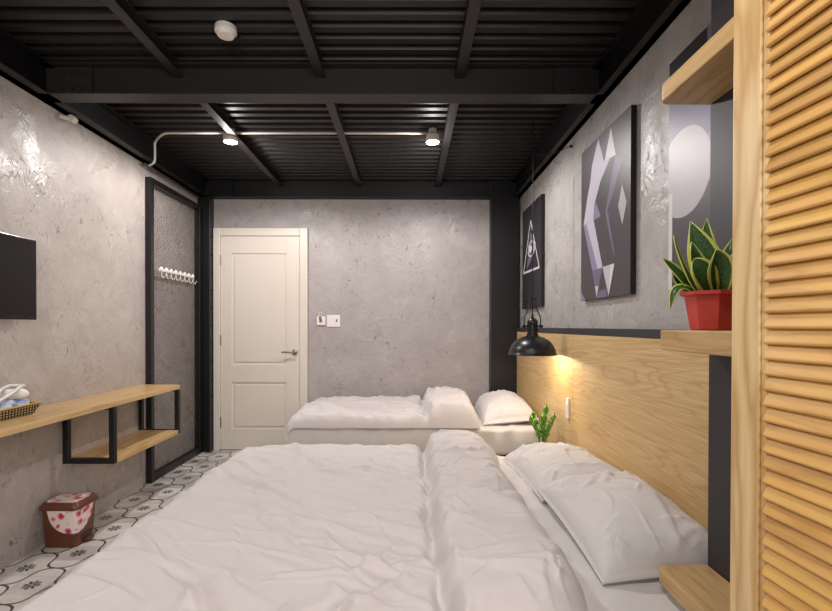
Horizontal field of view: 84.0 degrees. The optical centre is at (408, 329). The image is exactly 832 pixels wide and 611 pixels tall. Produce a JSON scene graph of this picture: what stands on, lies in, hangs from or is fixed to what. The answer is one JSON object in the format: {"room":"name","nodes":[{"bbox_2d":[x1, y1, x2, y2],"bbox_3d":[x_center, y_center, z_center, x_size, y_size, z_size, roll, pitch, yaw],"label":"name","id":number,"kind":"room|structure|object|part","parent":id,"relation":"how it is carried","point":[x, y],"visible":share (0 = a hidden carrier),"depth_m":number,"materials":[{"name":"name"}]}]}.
{"room":"hotel room","nodes":[
{"label":"hotel room","id":0,"kind":"room"},
{"bbox_2d":[0,76,197,569],"bbox_3d":[-2.060,-0.159,1.384,0.120,2.690,6.410,0,0,0],"label":"wall","id":1,"kind":"structure","parent":0,"point":[65,188],"depth_m":2.78,"materials":[{"name":"grey paint"}]},
{"bbox_2d":[0,232,36,319],"bbox_3d":[-1.948,-0.249,1.993,0.100,0.406,0.730,0,0,0],"label":"television","id":2,"kind":"object","parent":1,"relation":"attached to","point":[18,295],"visible":1,"depth_m":2.24,"materials":[{"name":"black plastic"}]},
{"bbox_2d":[59,114,77,123],"bbox_3d":[-1.962,-1.219,2.665,0.053,0.044,0.089,0,0,31],"label":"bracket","id":3,"kind":"object","parent":1,"relation":"attached to","point":[72,119],"visible":1,"depth_m":2.66,"materials":[{"name":"beige"}]},
{"bbox_2d":[0,384,179,463],"bbox_3d":[-1.852,0.603,2.006,0.297,0.362,2.902,0,0,0],"label":"desk","id":4,"kind":"object","parent":1,"relation":"attached to","point":[116,450],"visible":1,"depth_m":2.71,"materials":[{"name":"brown wood"}]},
{"bbox_2d":[0,401,42,420],"bbox_3d":[-1.915,0.391,2.105,0.149,0.058,0.442,0,0,0],"label":"basket","id":5,"kind":"object","parent":4,"relation":"on","point":[22,410],"visible":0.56,"depth_m":2.20,"materials":[{"name":"brown wicker"}]},
{"bbox_2d":[0,400,11,409],"bbox_3d":[-1.914,0.366,2.153,0.049,0.065,0.100,0,1,38],"label":"packet","id":6,"kind":"object","parent":5,"relation":"in","point":[4,404],"visible":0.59,"depth_m":2.16,"materials":[{"name":"white plastic"}]},
{"bbox_2d":[0,384,25,401],"bbox_3d":[-1.890,0.312,2.177,0.068,0.090,0.296,0,0,-19],"label":"loop","id":7,"kind":"object","parent":5,"relation":"in","point":[19,386],"visible":1,"depth_m":2.19,"materials":[{"name":"white plastic"}]},
{"bbox_2d":[0,388,28,399],"bbox_3d":[-1.901,0.314,2.227,0.043,0.059,0.110,0,1,38],"label":"packet","id":8,"kind":"object","parent":5,"relation":"in","point":[21,394],"visible":0.81,"depth_m":2.22,"materials":[{"name":"white plastic"}]},
{"bbox_2d":[5,398,29,406],"bbox_3d":[-1.914,0.370,2.253,0.056,0.072,0.115,0,0,7],"label":"packet","id":9,"kind":"object","parent":5,"relation":"in","point":[14,402],"visible":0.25,"depth_m":2.23,"materials":[{"name":"blue plastic"}]},
{"bbox_2d":[71,430,177,462],"bbox_3d":[-1.852,0.761,3.056,0.297,0.030,0.716,0,0,0],"label":"shelf","id":10,"kind":"object","parent":4,"relation":"attached to","point":[128,445],"depth_m":3.00,"materials":[{"name":"brown wood"}]},
{"bbox_2d":[0,26,207,196],"bbox_3d":[-1.948,-1.317,1.375,0.100,0.168,6.170,0,0,0],"label":"beam","id":11,"kind":"structure","parent":1,"relation":"attached to","point":[20,65],"depth_m":2.89,"materials":[{"name":"black metal"}]},
{"bbox_2d":[142,162,200,198],"bbox_3d":[-1.960,-1.230,3.876,0.020,0.019,0.930,0,0,0],"label":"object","id":12,"kind":"object","parent":1,"relation":"attached to","point":[143,163],"visible":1,"depth_m":3.79,"materials":[{"name":"grey metal"}]},
{"bbox_2d":[0,449,242,610],"bbox_3d":[-0.475,1.239,1.394,3.255,0.100,6.370,0,0,0],"label":"floor","id":13,"kind":"structure","parent":0,"point":[22,581],"depth_m":2.67,"materials":[{"name":"tile"}]},
{"bbox_2d":[39,492,98,547],"bbox_3d":[-1.881,1.056,2.568,0.227,0.244,0.196,0,0,0],"label":"pedal bin","id":14,"kind":"object","parent":13,"relation":"on","point":[68,517],"visible":1,"depth_m":2.49,"materials":[{"name":"brown plastic"}]},
{"bbox_3d":[-1.886,0.953,2.567,0.218,0.037,0.196,0,0,0],"label":"lid","id":15,"kind":"part","parent":14,"relation":"part of","materials":[{"name":"brown plastic"}]},
{"bbox_2d":[47,492,91,501],"bbox_3d":[-1.886,0.934,2.571,0.176,0.002,0.148,0,0,0],"label":"lid","id":16,"kind":"object","parent":14,"relation":"on","point":[68,496],"depth_m":2.57,"materials":[{"name":"white plastic"}]},
{"bbox_3d":[-1.837,1.037,2.512,0.208,0.129,0.090,0,1,-40],"label":"floral panel","id":17,"kind":"part","parent":14,"relation":"part of","materials":[{"name":"white plastic"}]},
{"bbox_2d":[145,177,201,482],"bbox_3d":[-1.974,0.005,3.923,0.044,2.325,0.845,0,0,0],"label":"mesh screen","id":18,"kind":"object","parent":13,"relation":"on","point":[152,474],"visible":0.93,"depth_m":3.81,"materials":[{"name":"black metal"}]},
{"bbox_2d":[158,266,196,283],"bbox_3d":[-1.926,-0.450,3.883,0.050,0.092,0.572,0,0,0],"label":"hook rack","id":19,"kind":"object","parent":18,"relation":"attached to","point":[161,269],"visible":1,"depth_m":3.84,"materials":[{"name":"white metal"}]},
{"bbox_2d":[284,411,541,456],"bbox_3d":[0.033,0.945,3.895,1.948,0.453,0.945,0,0,0],"label":"bed","id":20,"kind":"object","parent":13,"relation":"on","point":[503,439],"visible":0.27,"depth_m":3.43,"materials":[{"name":"white fabric"}]},
{"bbox_2d":[286,386,479,434],"bbox_3d":[-0.190,0.636,3.871,1.486,0.285,0.954,0,0,0],"label":"duvet","id":21,"kind":"object","parent":20,"relation":"on","point":[445,407],"visible":1,"depth_m":3.43,"materials":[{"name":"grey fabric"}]},
{"bbox_2d":[474,390,538,425],"bbox_3d":[0.788,0.629,3.865,0.420,0.240,0.720,0,0,2],"label":"pillow","id":22,"kind":"object","parent":20,"relation":"on","point":[497,407],"visible":0.97,"depth_m":3.58,"materials":[{"name":"white fabric"}]},
{"bbox_2d":[497,455,685,610],"bbox_3d":[0.019,0.963,1.845,1.974,0.448,1.847,0,0,0],"label":"mattress","id":23,"kind":"object","parent":13,"relation":"on","point":[645,595],"visible":0.06,"depth_m":1.38,"materials":[{"name":"white fabric"}]},
{"bbox_2d":[18,429,587,610],"bbox_3d":[-0.267,0.799,1.826,1.492,0.478,1.794,0,0,0],"label":"duvet","id":24,"kind":"object","parent":23,"relation":"on","point":[294,526],"visible":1,"depth_m":1.41,"materials":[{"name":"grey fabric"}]},
{"bbox_2d":[502,442,619,502],"bbox_3d":[0.775,0.683,2.340,0.440,0.172,0.681,0,0,-3],"label":"pillow","id":25,"kind":"object","parent":23,"relation":"on","point":[539,464],"visible":0.7,"depth_m":2.22,"materials":[{"name":"white fabric"}]},
{"bbox_2d":[537,470,707,585],"bbox_3d":[0.779,0.659,1.689,0.442,0.191,0.660,0,0,0],"label":"pillow","id":26,"kind":"object","parent":23,"relation":"on","point":[625,528],"visible":0.93,"depth_m":1.50,"materials":[{"name":"white fabric"}]},
{"bbox_2d":[730,0,831,610],"bbox_3d":[0.690,-0.002,0.474,0.302,2.400,0.566,0,0,-4],"label":"louvered door","id":27,"kind":"structure","parent":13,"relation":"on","point":[781,523],"depth_m":0.66,"materials":[{"name":"brown wood"}]},
{"bbox_3d":[0.541,-0.004,0.687,0.027,2.240,0.011,0,0,-4],"label":"stile moulding","id":28,"kind":"part","parent":27,"relation":"part of","materials":[{"name":"brown wood"}]},
{"bbox_3d":[0.871,1.016,3.098,0.265,0.325,0.340,0,0,0],"label":"stand","id":29,"kind":"object","parent":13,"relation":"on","visible":0},
{"bbox_2d":[529,405,555,442],"bbox_3d":[0.877,0.674,3.090,0.180,0.359,0.183,0,0,0],"label":"potted plant","id":30,"kind":"object","parent":29,"relation":"on","point":[542,432],"visible":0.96,"depth_m":3.06,"materials":[{"name":"green plant"}]},
{"bbox_2d":[0,0,640,178],"bbox_3d":[-0.470,-1.446,1.395,3.255,0.090,6.412,0,0,0],"label":"ceiling","id":31,"kind":"structure","parent":0,"point":[489,140],"depth_m":2.35,"materials":[{"name":"paint"}]},
{"bbox_2d":[102,0,184,77],"bbox_3d":[-1.228,-1.362,0.383,0.050,0.062,4.185,0,0,0],"label":"beam","id":32,"kind":"structure","parent":31,"relation":"attached to","point":[122,9],"depth_m":2.14,"materials":[{"name":"grey metal"}]},
{"bbox_2d":[214,20,236,40],"bbox_3d":[-0.853,-1.385,2.150,0.098,0.045,0.098,0,0,0],"label":"smoke detector","id":33,"kind":"object","parent":31,"relation":"attached to","point":[225,30],"visible":1,"depth_m":2.12,"materials":[{"name":"white plastic"}]},
{"bbox_2d":[223,128,237,144],"bbox_3d":[-1.260,-1.366,3.260,0.100,0.096,0.100,0,0,0],"label":"ceiling spotlight","id":34,"kind":"object","parent":31,"relation":"attached to","point":[228,139],"visible":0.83,"depth_m":3.23,"materials":[{"name":"beige metal"}]},
{"bbox_2d":[144,132,428,167],"bbox_3d":[-0.941,-1.307,3.281,2.150,0.179,0.207,0,0,6],"label":"conduit pipe","id":35,"kind":"object","parent":31,"relation":"attached to","point":[163,133],"visible":0.98,"depth_m":3.25,"materials":[{"name":"beige metal"}]},
{"bbox_2d":[287,0,324,77],"bbox_3d":[-0.473,-1.361,0.383,0.050,0.062,4.185,0,0,0],"label":"beam","id":36,"kind":"structure","parent":31,"relation":"attached to","point":[298,8],"depth_m":2.13,"materials":[{"name":"grey metal"}]},
{"bbox_2d":[426,128,439,144],"bbox_3d":[0.167,-1.364,3.260,0.100,0.096,0.100,0,0,0],"label":"ceiling spotlight","id":37,"kind":"object","parent":31,"relation":"attached to","point":[432,138],"visible":1,"depth_m":3.23,"materials":[{"name":"beige metal"}]},
{"bbox_2d":[455,0,481,78],"bbox_3d":[0.272,-1.359,0.383,0.050,0.062,4.185,0,0,0],"label":"trim","id":38,"kind":"structure","parent":31,"relation":"attached to","point":[472,10],"depth_m":2.12,"materials":[{"name":"grey metal"}]},
{"bbox_2d":[508,116,571,355],"bbox_3d":[0.835,-0.620,3.055,0.354,1.573,0.312,0,0,-25],"label":"pendant lamp","id":39,"kind":"object","parent":31,"relation":"hanging from","point":[532,344],"visible":1,"depth_m":2.99,"materials":[{"name":"black metal"}]},
{"bbox_3d":[0.815,0.104,3.051,0.312,0.125,0.312,0,0,0],"label":"lamp shade","id":40,"kind":"part","parent":39,"relation":"part of","materials":[{"name":"black metal"}]},
{"bbox_3d":[0.816,-0.752,3.045,0.006,1.308,0.006,0,0,0],"label":"cord","id":41,"kind":"part","parent":39,"relation":"part of","materials":[{"name":"black metal"}]},
{"bbox_3d":[0.937,-1.165,3.020,0.245,0.046,0.019,0,0,13],"label":"cord","id":42,"kind":"part","parent":39,"relation":"part of","materials":[{"name":"black metal"}]},
{"bbox_2d":[214,199,488,406],"bbox_3d":[-0.472,-0.179,4.529,3.055,2.690,0.120,0,0,0],"label":"wall","id":43,"kind":"structure","parent":0,"point":[407,281],"depth_m":4.47,"materials":[{"name":"grey paint"}]},
{"bbox_2d":[198,197,213,451],"bbox_3d":[-1.936,-0.046,4.421,0.127,2.420,0.098,0,0,0],"label":"trim","id":44,"kind":"structure","parent":43,"relation":"attached to","point":[207,203],"depth_m":4.37,"materials":[{"name":"black metal"}]},
{"bbox_2d":[199,103,281,185],"bbox_3d":[-1.228,-1.384,3.438,0.050,0.062,1.905,0,0,0],"label":"beam","id":45,"kind":"structure","parent":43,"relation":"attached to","point":[213,109],"depth_m":3.38,"materials":[{"name":"grey metal"}]},
{"bbox_2d":[213,228,307,449],"bbox_3d":[-1.428,0.096,4.428,0.905,2.138,0.086,0,0,0],"label":"door","id":46,"kind":"structure","parent":43,"relation":"in","point":[260,275],"depth_m":4.45,"materials":[{"name":"beige paint"}]},
{"bbox_3d":[-1.142,0.221,4.418,0.144,0.056,0.064,0,0,0],"label":"handle","id":47,"kind":"part","parent":46,"relation":"part of","materials":[{"name":"silver metal"}]},
{"bbox_2d":[317,312,325,324],"bbox_3d":[-0.848,-0.105,4.458,0.086,0.129,0.023,0,0,0],"label":"card holder","id":48,"kind":"object","parent":43,"relation":"attached to","point":[321,320],"visible":1,"depth_m":4.45,"materials":[{"name":"white plastic"}]},
{"bbox_2d":[327,315,339,326],"bbox_3d":[-0.729,-0.080,4.462,0.132,0.116,0.016,0,0,0],"label":"wall switch","id":49,"kind":"object","parent":43,"relation":"attached to","point":[332,320],"visible":1,"depth_m":4.46,"materials":[{"name":"white plastic"}]},
{"bbox_2d":[326,103,361,185],"bbox_3d":[-0.473,-1.383,3.438,0.050,0.062,1.905,0,0,0],"label":"beam","id":50,"kind":"structure","parent":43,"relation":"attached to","point":[333,108],"depth_m":3.32,"materials":[{"name":"grey metal"}]},
{"bbox_2d":[203,179,515,199],"bbox_3d":[-0.463,-1.337,4.410,2.970,0.168,0.098,0,0,0],"label":"beam","id":51,"kind":"structure","parent":43,"relation":"attached to","point":[343,189],"depth_m":4.41,"materials":[{"name":"black metal"}]},
{"bbox_2d":[435,103,458,186],"bbox_3d":[0.272,-1.382,3.438,0.050,0.062,1.905,0,0,0],"label":"trim","id":52,"kind":"structure","parent":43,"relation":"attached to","point":[452,107],"depth_m":3.31,"materials":[{"name":"grey metal"}]},
{"bbox_2d":[489,197,517,393],"bbox_3d":[0.903,-0.041,4.410,0.255,2.420,0.119,0,0,0],"label":"trim","id":53,"kind":"structure","parent":43,"relation":"attached to","point":[503,211],"depth_m":4.36,"materials":[{"name":"black metal"}]},
{"bbox_2d":[518,0,710,329],"bbox_3d":[1.115,-0.153,1.384,0.120,2.690,6.410,0,0,0],"label":"wall","id":54,"kind":"structure","parent":0,"point":[560,182],"depth_m":2.16,"materials":[{"name":"grey paint"}]},
{"bbox_2d":[39,61,601,103],"bbox_3d":[-0.463,-1.323,2.480,2.970,0.168,0.100,0,0,0],"label":"beam","id":55,"kind":"structure","parent":54,"relation":"attached to","point":[67,81],"depth_m":2.48,"materials":[{"name":"grey metal"}]},
{"bbox_2d":[522,194,544,308],"bbox_3d":[1.039,-0.618,3.887,0.032,0.874,0.598,0,0,0],"label":"print","id":56,"kind":"object","parent":54,"relation":"attached to","point":[539,203],"visible":0.91,"depth_m":3.78,"materials":[{"name":"black paper"}]},
{"bbox_2d":[514,0,690,199],"bbox_3d":[1.022,-1.312,1.375,0.070,0.168,6.170,0,0,0],"label":"trim","id":57,"kind":"structure","parent":54,"relation":"attached to","point":[650,19],"depth_m":2.31,"materials":[{"name":"black paint"}]},
{"bbox_2d":[581,105,636,300],"bbox_3d":[1.040,-0.605,2.449,0.029,0.877,0.613,0,0,0],"label":"print","id":58,"kind":"object","parent":54,"relation":"attached to","point":[608,180],"visible":1,"depth_m":2.35,"materials":[{"name":"multicoloured paper"}]},
{"bbox_2d":[517,327,708,530],"bbox_3d":[1.032,0.588,2.577,0.041,1.187,3.545,0,0,0],"label":"headboard panel","id":59,"kind":"object","parent":54,"relation":"attached to","point":[640,408],"visible":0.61,"depth_m":2.11,"materials":[{"name":"brown wood"}]},
{"bbox_2d":[566,398,569,418],"bbox_3d":[1.005,0.500,2.929,0.018,0.130,0.040,0,0,0],"label":"rocker switch","id":60,"kind":"object","parent":59,"relation":"attached to","point":[567,399],"visible":1,"depth_m":2.91,"materials":[{"name":"white plastic"}]},
{"bbox_2d":[668,23,710,289],"bbox_3d":[1.041,-0.598,1.526,0.028,0.890,0.600,0,0,0],"label":"print","id":61,"kind":"object","parent":54,"relation":"attached to","point":[689,125],"visible":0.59,"depth_m":1.71,"materials":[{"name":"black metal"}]},
{"bbox_2d":[659,0,733,610],"bbox_3d":[0.867,-0.241,1.059,0.286,1.955,0.582,0,0,0],"label":"corner shelf unit","id":62,"kind":"object","parent":54,"relation":"attached to","point":[707,78],"visible":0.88,"depth_m":1.28,"materials":[{"name":"brown wood"}]},
{"bbox_3d":[0.799,0.714,1.081,0.153,0.045,0.552,0,0,0],"label":"shelf","id":63,"kind":"part","parent":62,"relation":"part of","materials":[{"name":"brown wood"}]},
{"bbox_3d":[0.800,0.033,1.076,0.153,0.058,0.552,0,0,0],"label":"shelf","id":64,"kind":"part","parent":62,"relation":"part of","materials":[{"name":"brown wood"}]},
{"bbox_2d":[662,218,731,329],"bbox_3d":[0.779,-0.150,1.210,0.184,0.304,0.150,0,0,0],"label":"potted snake plant","id":65,"kind":"object","parent":62,"relation":"on","point":[706,287],"visible":0.9,"depth_m":1.18,"materials":[{"name":"green plant"}]},
{"bbox_3d":[0.800,-0.049,1.215,0.142,0.101,0.142,0,0,0],"label":"pot","id":66,"kind":"part","parent":65,"relation":"part of","materials":[{"name":"red plastic"}]},
{"bbox_3d":[0.802,-0.676,1.071,0.153,0.050,0.552,0,0,0],"label":"shelf","id":67,"kind":"part","parent":62,"relation":"part of","materials":[{"name":"brown wood"}]},
{"bbox_3d":[0.944,-0.242,1.059,0.132,1.952,0.582,0,0,0],"label":"panel","id":68,"kind":"part","parent":62,"relation":"part of","materials":[{"name":"black metal"}]}
]}

